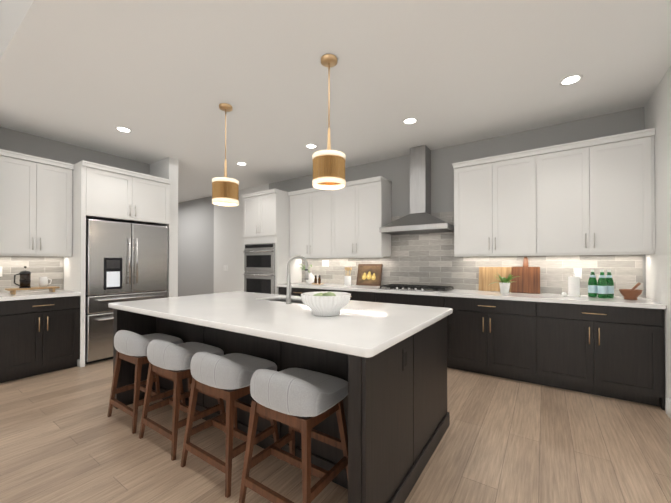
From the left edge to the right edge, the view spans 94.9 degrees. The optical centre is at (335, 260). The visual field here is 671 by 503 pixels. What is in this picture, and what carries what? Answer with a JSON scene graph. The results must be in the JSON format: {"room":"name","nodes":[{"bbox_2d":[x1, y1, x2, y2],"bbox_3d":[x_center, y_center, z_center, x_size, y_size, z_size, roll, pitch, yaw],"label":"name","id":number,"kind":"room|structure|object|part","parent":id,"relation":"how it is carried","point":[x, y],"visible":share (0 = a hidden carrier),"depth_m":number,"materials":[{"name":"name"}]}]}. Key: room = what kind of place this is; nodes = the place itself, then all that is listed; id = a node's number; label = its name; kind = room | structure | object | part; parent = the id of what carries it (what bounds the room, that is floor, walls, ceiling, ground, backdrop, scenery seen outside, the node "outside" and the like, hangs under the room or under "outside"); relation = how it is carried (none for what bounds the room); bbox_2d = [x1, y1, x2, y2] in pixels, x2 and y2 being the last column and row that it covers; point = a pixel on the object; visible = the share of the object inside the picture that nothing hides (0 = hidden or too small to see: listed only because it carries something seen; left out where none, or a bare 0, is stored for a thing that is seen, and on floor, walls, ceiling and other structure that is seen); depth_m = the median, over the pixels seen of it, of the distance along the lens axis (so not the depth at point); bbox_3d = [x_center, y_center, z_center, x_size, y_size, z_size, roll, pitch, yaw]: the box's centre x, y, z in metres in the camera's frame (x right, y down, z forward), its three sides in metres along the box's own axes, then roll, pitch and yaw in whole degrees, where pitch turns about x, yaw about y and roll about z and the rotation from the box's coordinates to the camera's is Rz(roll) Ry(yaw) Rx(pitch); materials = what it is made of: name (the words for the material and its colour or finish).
{"room":"kitchen","nodes":[
{"label":"kitchen","id":0,"kind":"room"},
{"bbox_2d":[0,127,147,174],"bbox_3d":[-5.146,-0.493,1.987,0.120,3.550,7.655,0,-1,34],"label":"wall","id":1,"kind":"structure","parent":0,"point":[10,140],"depth_m":4.07,"materials":[{"name":"grey paint"}]},
{"bbox_2d":[0,256,63,292],"bbox_3d":[-3.817,0.142,3.814,0.020,0.476,0.694,0,-1,34],"label":"backsplash","id":2,"kind":"structure","parent":1,"relation":"attached to","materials":[{"name":"tile"}]},
{"bbox_2d":[0,149,75,256],"bbox_3d":[-3.681,-0.641,3.726,0.347,1.128,0.695,0,-1,34],"label":"upper cabinet","id":3,"kind":"object","parent":1,"relation":"attached to","point":[38,196],"depth_m":3.64,"materials":[{"name":"white wood"}]},
{"bbox_2d":[76,161,170,224],"bbox_3d":[-3.050,-0.879,4.400,0.637,0.640,1.025,0,-1,34],"label":"upper cabinet","id":4,"kind":"object","parent":1,"relation":"attached to","point":[103,193],"depth_m":4.11,"materials":[{"name":"white wood"}]},
{"bbox_2d":[148,157,179,297],"bbox_3d":[-2.722,-0.136,4.881,0.580,2.880,0.140,0,-1,34],"label":"wall","id":5,"kind":"structure","parent":0,"point":[167,168],"depth_m":4.73,"materials":[{"name":"grey paint"}]},
{"bbox_2d":[0,358,670,502],"bbox_3d":[-1.241,1.312,2.011,14.700,0.060,12.100,0,-1,34],"label":"floor","id":6,"kind":"structure","parent":0,"point":[64,438],"depth_m":2.06,"materials":[{"name":"brown wood"}]},
{"bbox_2d":[0,293,83,382],"bbox_3d":[-3.561,0.857,3.633,0.637,0.875,0.695,0,-1,34],"label":"base cabinet","id":7,"kind":"object","parent":6,"relation":"on","point":[46,335],"depth_m":3.45,"materials":[{"name":"brown wood"}]},
{"bbox_2d":[0,289,79,300],"bbox_3d":[-3.550,0.400,3.631,0.662,0.040,0.694,0,-1,34],"label":"countertop","id":8,"kind":"structure","parent":7,"relation":"on","point":[39,293],"depth_m":3.48,"materials":[{"name":"white stone"}]},
{"bbox_2d":[5,286,59,293],"bbox_3d":[-3.594,0.348,3.663,0.180,0.063,0.440,0,-1,34],"label":"coffee riser","id":9,"kind":"object","parent":8,"relation":"on","point":[50,288],"visible":1,"depth_m":3.59,"materials":[{"name":"brown wood"}]},
{"bbox_2d":[14,266,30,287],"bbox_3d":[-3.646,0.187,3.587,0.098,0.256,0.143,0,-1,34],"label":"press","id":10,"kind":"object","parent":9,"relation":"on","point":[25,279],"visible":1,"depth_m":3.57,"materials":[{"name":"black glass"}]},
{"bbox_2d":[39,277,51,286],"bbox_3d":[-3.534,0.254,3.752,0.080,0.125,0.115,0,-1,34],"label":"mug","id":11,"kind":"object","parent":9,"relation":"on","point":[43,281],"visible":1,"depth_m":3.71,"materials":[{"name":"white ceramic"}]},
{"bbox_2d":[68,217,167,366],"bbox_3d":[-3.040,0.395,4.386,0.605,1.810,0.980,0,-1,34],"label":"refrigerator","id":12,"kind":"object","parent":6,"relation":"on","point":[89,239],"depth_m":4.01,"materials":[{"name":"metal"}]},
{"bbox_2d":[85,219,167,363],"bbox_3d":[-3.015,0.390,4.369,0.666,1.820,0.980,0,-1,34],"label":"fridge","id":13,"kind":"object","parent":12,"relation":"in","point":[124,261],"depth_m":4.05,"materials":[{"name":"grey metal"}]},
{"bbox_2d":[107,330,185,433],"bbox_3d":[-1.580,0.923,2.584,0.465,0.732,0.430,0,-1,34],"label":"stool","id":14,"kind":"object","parent":6,"relation":"on","point":[129,346],"visible":0.71,"depth_m":2.42,"materials":[{"name":"grey fabric"}]},
{"bbox_3d":[-1.580,0.653,2.586,0.450,0.204,0.437,0,-1,34],"label":"seat","id":15,"kind":"part","parent":14,"relation":"part of","materials":[{"name":"grey fabric"}]},
{"bbox_2d":[139,339,225,460],"bbox_3d":[-1.120,0.920,2.273,0.465,0.732,0.430,0,-1,34],"label":"stool","id":16,"kind":"object","parent":6,"relation":"on","point":[166,358],"visible":0.9,"depth_m":2.11,"materials":[{"name":"grey fabric"}]},
{"bbox_3d":[-1.121,0.650,2.274,0.450,0.204,0.437,0,-1,34],"label":"seat","id":17,"kind":"part","parent":16,"relation":"part of","materials":[{"name":"grey fabric"}]},
{"bbox_2d":[181,352,279,497],"bbox_3d":[-0.661,0.918,1.961,0.465,0.732,0.430,0,-1,34],"label":"stool","id":18,"kind":"object","parent":6,"relation":"on","point":[217,375],"visible":0.98,"depth_m":1.81,"materials":[{"name":"grey fabric"}]},
{"bbox_3d":[-0.661,0.648,1.963,0.450,0.204,0.437,0,-1,34],"label":"seat","id":19,"kind":"part","parent":18,"relation":"part of","materials":[{"name":"grey fabric"}]},
{"bbox_2d":[242,188,300,293],"bbox_3d":[-1.164,0.060,5.685,0.835,2.500,0.683,0,-1,34],"label":"tall cabinet","id":20,"kind":"object","parent":6,"relation":"on","point":[266,214],"depth_m":5.37,"materials":[{"name":"white wood"}]},
{"bbox_2d":[109,307,449,502],"bbox_3d":[-0.548,0.850,2.574,2.568,0.875,1.344,0,-1,34],"label":"kitchen island","id":21,"kind":"object","parent":6,"relation":"on","point":[387,362],"depth_m":1.81,"materials":[{"name":"wood"}]},
{"bbox_2d":[108,291,452,358],"bbox_3d":[-0.549,0.391,2.576,2.620,0.040,1.400,0,-1,34],"label":"island countertop","id":22,"kind":"structure","parent":21,"relation":"on","point":[362,329],"depth_m":2.00,"materials":[{"name":"white stone"}]},
{"bbox_2d":[273,300,303,303],"bbox_3d":[-0.404,0.487,2.984,0.740,0.284,0.380,0,-1,34],"label":"sink","id":23,"kind":"object","parent":22,"relation":"in","point":[284,301],"depth_m":3.20,"materials":[{"name":"metal"}]},
{"bbox_2d":[286,255,308,303],"bbox_3d":[-0.342,0.158,2.732,0.122,0.427,0.202,0,-1,34],"label":"faucet","id":24,"kind":"object","parent":22,"relation":"on","point":[289,286],"depth_m":2.69,"materials":[{"name":"silver metal"}]},
{"bbox_2d":[301,291,350,315],"bbox_3d":[-0.066,0.292,2.122,0.343,0.150,0.343,0,-1,34],"label":"bowl","id":25,"kind":"object","parent":22,"relation":"on","point":[325,303],"visible":1,"depth_m":2.02,"materials":[{"name":"white ceramic"}]},
{"bbox_2d":[239,368,347,502],"bbox_3d":[-0.202,0.916,1.650,0.465,0.732,0.430,0,-1,34],"label":"stool","id":26,"kind":"object","parent":6,"relation":"on","point":[291,397],"visible":0.96,"depth_m":1.53,"materials":[{"name":"grey fabric"}]},
{"bbox_3d":[-0.202,0.645,1.651,0.450,0.204,0.437,0,-1,34],"label":"seat","id":27,"kind":"part","parent":26,"relation":"part of","materials":[{"name":"grey fabric"}]},
{"bbox_2d":[277,288,324,295],"bbox_3d":[-0.393,0.869,5.195,0.974,0.875,0.617,0,-1,34],"label":"base cabinet","id":28,"kind":"object","parent":6,"relation":"on","point":[280,291],"depth_m":4.96,"materials":[{"name":"brown wood"}]},
{"bbox_2d":[325,288,380,302],"bbox_3d":[0.340,0.865,4.698,1.033,0.875,0.617,0,-1,34],"label":"base cabinet","id":29,"kind":"object","parent":6,"relation":"on","point":[357,296],"depth_m":4.28,"materials":[{"name":"brown wood"}]},
{"bbox_2d":[381,292,448,367],"bbox_3d":[1.097,0.861,4.185,1.033,0.875,0.617,0,-1,34],"label":"base cabinet","id":30,"kind":"object","parent":6,"relation":"on","point":[386,297],"depth_m":3.83,"materials":[{"name":"brown wood"}]},
{"bbox_2d":[449,296,544,384],"bbox_3d":[1.855,0.858,3.671,1.034,0.875,0.617,0,-1,34],"label":"base cabinet","id":31,"kind":"object","parent":6,"relation":"on","point":[498,338],"depth_m":3.36,"materials":[{"name":"brown wood"}]},
{"bbox_2d":[545,304,665,409],"bbox_3d":[2.592,0.854,3.170,0.987,0.875,0.617,0,-1,34],"label":"base cabinet","id":32,"kind":"object","parent":6,"relation":"on","point":[617,353],"depth_m":2.86,"materials":[{"name":"brown wood"}]},
{"bbox_2d":[277,284,664,307],"bbox_3d":[1.094,0.404,4.172,4.588,0.040,0.647,0,-1,34],"label":"countertop","id":33,"kind":"structure","parent":32,"relation":"on","point":[469,293],"depth_m":3.48,"materials":[{"name":"white stone"}]},
{"bbox_2d":[299,264,314,283],"bbox_3d":[-0.492,0.222,5.342,0.315,0.340,0.262,0,-1,34],"label":"vase","id":34,"kind":"object","parent":33,"relation":"on","point":[311,278],"visible":0.65,"depth_m":5.31,"materials":[{"name":"white ceramic"}]},
{"bbox_2d":[312,275,323,284],"bbox_3d":[-0.301,0.315,5.187,0.180,0.152,0.110,0,-1,34],"label":"tray","id":35,"kind":"object","parent":33,"relation":"on","point":[319,281],"visible":1,"depth_m":5.15,"materials":[{"name":"brown"}]},
{"bbox_2d":[344,267,351,285],"bbox_3d":[0.198,0.244,4.921,0.144,0.290,0.112,0,-1,34],"label":"utensil crock","id":36,"kind":"object","parent":33,"relation":"on","point":[347,280],"visible":1,"depth_m":4.88,"materials":[{"name":"white ceramic"}]},
{"bbox_2d":[356,264,382,285],"bbox_3d":[0.533,0.218,4.867,0.420,0.340,0.098,0,-1,34],"label":"painting","id":37,"kind":"object","parent":33,"relation":"on","point":[380,276],"visible":0.94,"depth_m":4.84,"materials":[{"name":"brown wood"}]},
{"bbox_2d":[358,266,379,283],"bbox_3d":[0.533,0.218,4.867,0.360,0.279,0.074,0,-1,34],"label":"panel","id":38,"kind":"object","parent":37,"relation":"attached to","point":[369,274],"visible":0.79,"depth_m":4.86,"materials":[{"name":"brown paper"}]},
{"bbox_2d":[377,284,454,292],"bbox_3d":[1.080,0.361,4.162,0.910,0.045,0.515,0,-1,34],"label":"cooktop","id":39,"kind":"object","parent":33,"relation":"in","point":[400,287],"depth_m":4.03,"materials":[{"name":"silver metal"}]},
{"bbox_2d":[489,272,520,293],"bbox_3d":[1.927,0.253,3.521,0.330,0.250,0.281,0,-1,34],"label":"potted plant","id":40,"kind":"object","parent":33,"relation":"on","point":[504,283],"visible":1,"depth_m":3.52,"materials":[{"name":"green plant"}]},
{"bbox_2d":[479,257,539,293],"bbox_3d":[2.107,0.165,3.768,0.660,0.430,0.152,0,-1,34],"label":"cutting boards","id":41,"kind":"object","parent":33,"relation":"on","point":[528,281],"visible":0.96,"depth_m":3.70,"materials":[{"name":"brown wood"}]},
{"bbox_2d":[562,272,580,296],"bbox_3d":[2.517,0.246,3.288,0.169,0.260,0.124,0,-1,34],"label":"paper towel holder","id":42,"kind":"object","parent":33,"relation":"on","point":[573,286],"visible":1,"depth_m":3.24,"materials":[{"name":"white paper"}]},
{"bbox_2d":[588,269,613,297],"bbox_3d":[2.712,0.230,3.144,0.206,0.291,0.136,0,-1,34],"label":"water bottles","id":43,"kind":"object","parent":33,"relation":"on","point":[603,287],"visible":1,"depth_m":3.11,"materials":[{"name":"green glass"}]},
{"bbox_2d":[619,282,642,299],"bbox_3d":[2.873,0.291,2.998,0.166,0.167,0.166,0,-1,34],"label":"mortar","id":44,"kind":"object","parent":33,"relation":"on","point":[633,293],"visible":1,"depth_m":2.96,"materials":[{"name":"brown wood"}]},
{"bbox_2d":[0,0,670,202],"bbox_3d":[-1.241,-1.963,2.036,14.700,0.730,12.100,0,-1,34],"label":"ceiling","id":45,"kind":"structure","parent":0,"point":[162,79],"depth_m":2.62,"materials":[{"name":"white paint"}]},
{"bbox_2d":[115,126,131,132],"bbox_3d":[-2.548,-1.581,3.705,0.169,0.006,0.169,0,0,-11],"label":"recessed light","id":46,"kind":"object","parent":45,"relation":"in","point":[123,129],"depth_m":3.70,"materials":[{"name":"white plastic"}]},
{"bbox_2d":[212,103,238,205],"bbox_3d":[-1.127,-1.086,3.160,0.262,1.004,0.262,0,-1,34],"label":"pendant light","id":47,"kind":"object","parent":45,"relation":"hanging from","point":[225,190],"visible":1,"depth_m":3.07,"materials":[{"name":"gold metal"}]},
{"bbox_2d":[236,162,246,164],"bbox_3d":[-1.517,-1.571,4.975,0.169,0.006,0.169,0,0,-11],"label":"recessed light","id":48,"kind":"object","parent":45,"relation":"in","point":[238,163],"depth_m":4.96,"materials":[{"name":"white plastic"}]},
{"bbox_2d":[305,144,317,148],"bbox_3d":[-0.331,-1.577,4.231,0.169,0.006,0.169,0,0,-11],"label":"recessed light","id":49,"kind":"object","parent":45,"relation":"in","point":[311,146],"depth_m":4.24,"materials":[{"name":"white plastic"}]},
{"bbox_2d":[312,54,345,189],"bbox_3d":[-0.051,-1.092,2.430,0.262,1.004,0.262,0,-1,34],"label":"pendant light","id":50,"kind":"object","parent":45,"relation":"hanging from","point":[328,168],"visible":0.98,"depth_m":2.35,"materials":[{"name":"gold metal"}]},
{"bbox_2d":[402,117,417,124],"bbox_3d":[0.842,-1.583,3.484,0.169,0.006,0.169,0,0,-11],"label":"recessed light","id":51,"kind":"object","parent":45,"relation":"in","point":[411,120],"depth_m":3.47,"materials":[{"name":"white plastic"}]},
{"bbox_2d":[559,74,582,85],"bbox_3d":[2.065,-1.589,2.703,0.169,0.006,0.169,0,0,-11],"label":"recessed light","id":52,"kind":"object","parent":45,"relation":"in","point":[570,79],"depth_m":2.69,"materials":[{"name":"white plastic"}]},
{"bbox_2d":[180,107,643,297],"bbox_3d":[0.791,-0.135,5.018,14.940,2.880,0.400,0,-1,34],"label":"wall","id":53,"kind":"structure","parent":0,"point":[205,240],"depth_m":4.94,"materials":[{"name":"grey paint"}]},
{"bbox_2d":[289,188,348,259],"bbox_3d":[-0.317,-0.628,5.318,0.974,1.128,0.347,0,-1,34],"label":"upper cabinet","id":54,"kind":"object","parent":53,"relation":"attached to","point":[312,212],"depth_m":5.16,"materials":[{"name":"white wood"}]},
{"bbox_2d":[337,176,392,255],"bbox_3d":[0.375,-0.632,4.849,0.935,1.128,0.347,0,-1,34],"label":"upper cabinet","id":55,"kind":"object","parent":53,"relation":"attached to","point":[363,206],"depth_m":4.64,"materials":[{"name":"white wood"}]},
{"bbox_2d":[379,145,453,234],"bbox_3d":[1.128,-0.988,4.244,0.920,1.182,0.486,0,-1,34],"label":"range hood","id":56,"kind":"object","parent":53,"relation":"attached to","point":[419,219],"visible":0.9,"depth_m":4.22,"materials":[{"name":"silver metal"}]},
{"bbox_2d":[302,211,642,297],"bbox_3d":[1.262,-0.147,4.443,4.565,1.064,0.020,0,-1,34],"label":"backsplash","id":57,"kind":"structure","parent":53,"relation":"attached to","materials":[{"name":"tile"}]},
{"bbox_2d":[453,148,544,255],"bbox_3d":[1.973,-0.640,3.765,0.930,1.128,0.347,0,-1,34],"label":"upper cabinet","id":58,"kind":"object","parent":53,"relation":"attached to","point":[499,201],"depth_m":3.59,"materials":[{"name":"white wood"}]},
{"bbox_2d":[545,128,655,255],"bbox_3d":[2.668,-0.644,3.293,0.987,1.128,0.347,0,-1,34],"label":"upper cabinet","id":59,"kind":"object","parent":53,"relation":"attached to","point":[558,215],"depth_m":3.09,"materials":[{"name":"white wood"}]},
{"bbox_2d":[644,66,670,409],"bbox_3d":[2.500,-0.157,2.052,0.120,2.880,2.550,0,-1,34],"label":"wall","id":60,"kind":"structure","parent":0,"point":[657,111],"depth_m":2.69,"materials":[{"name":"grey paint"}]},
{"bbox_2d":[666,398,670,418],"bbox_3d":[-2.201,1.236,4.454,10.370,0.130,3.954,0,-1,34],"label":"baseboard","id":61,"kind":"structure","parent":60,"relation":"attached to","point":[668,407],"depth_m":2.55,"materials":[{"name":"white"}]}
]}

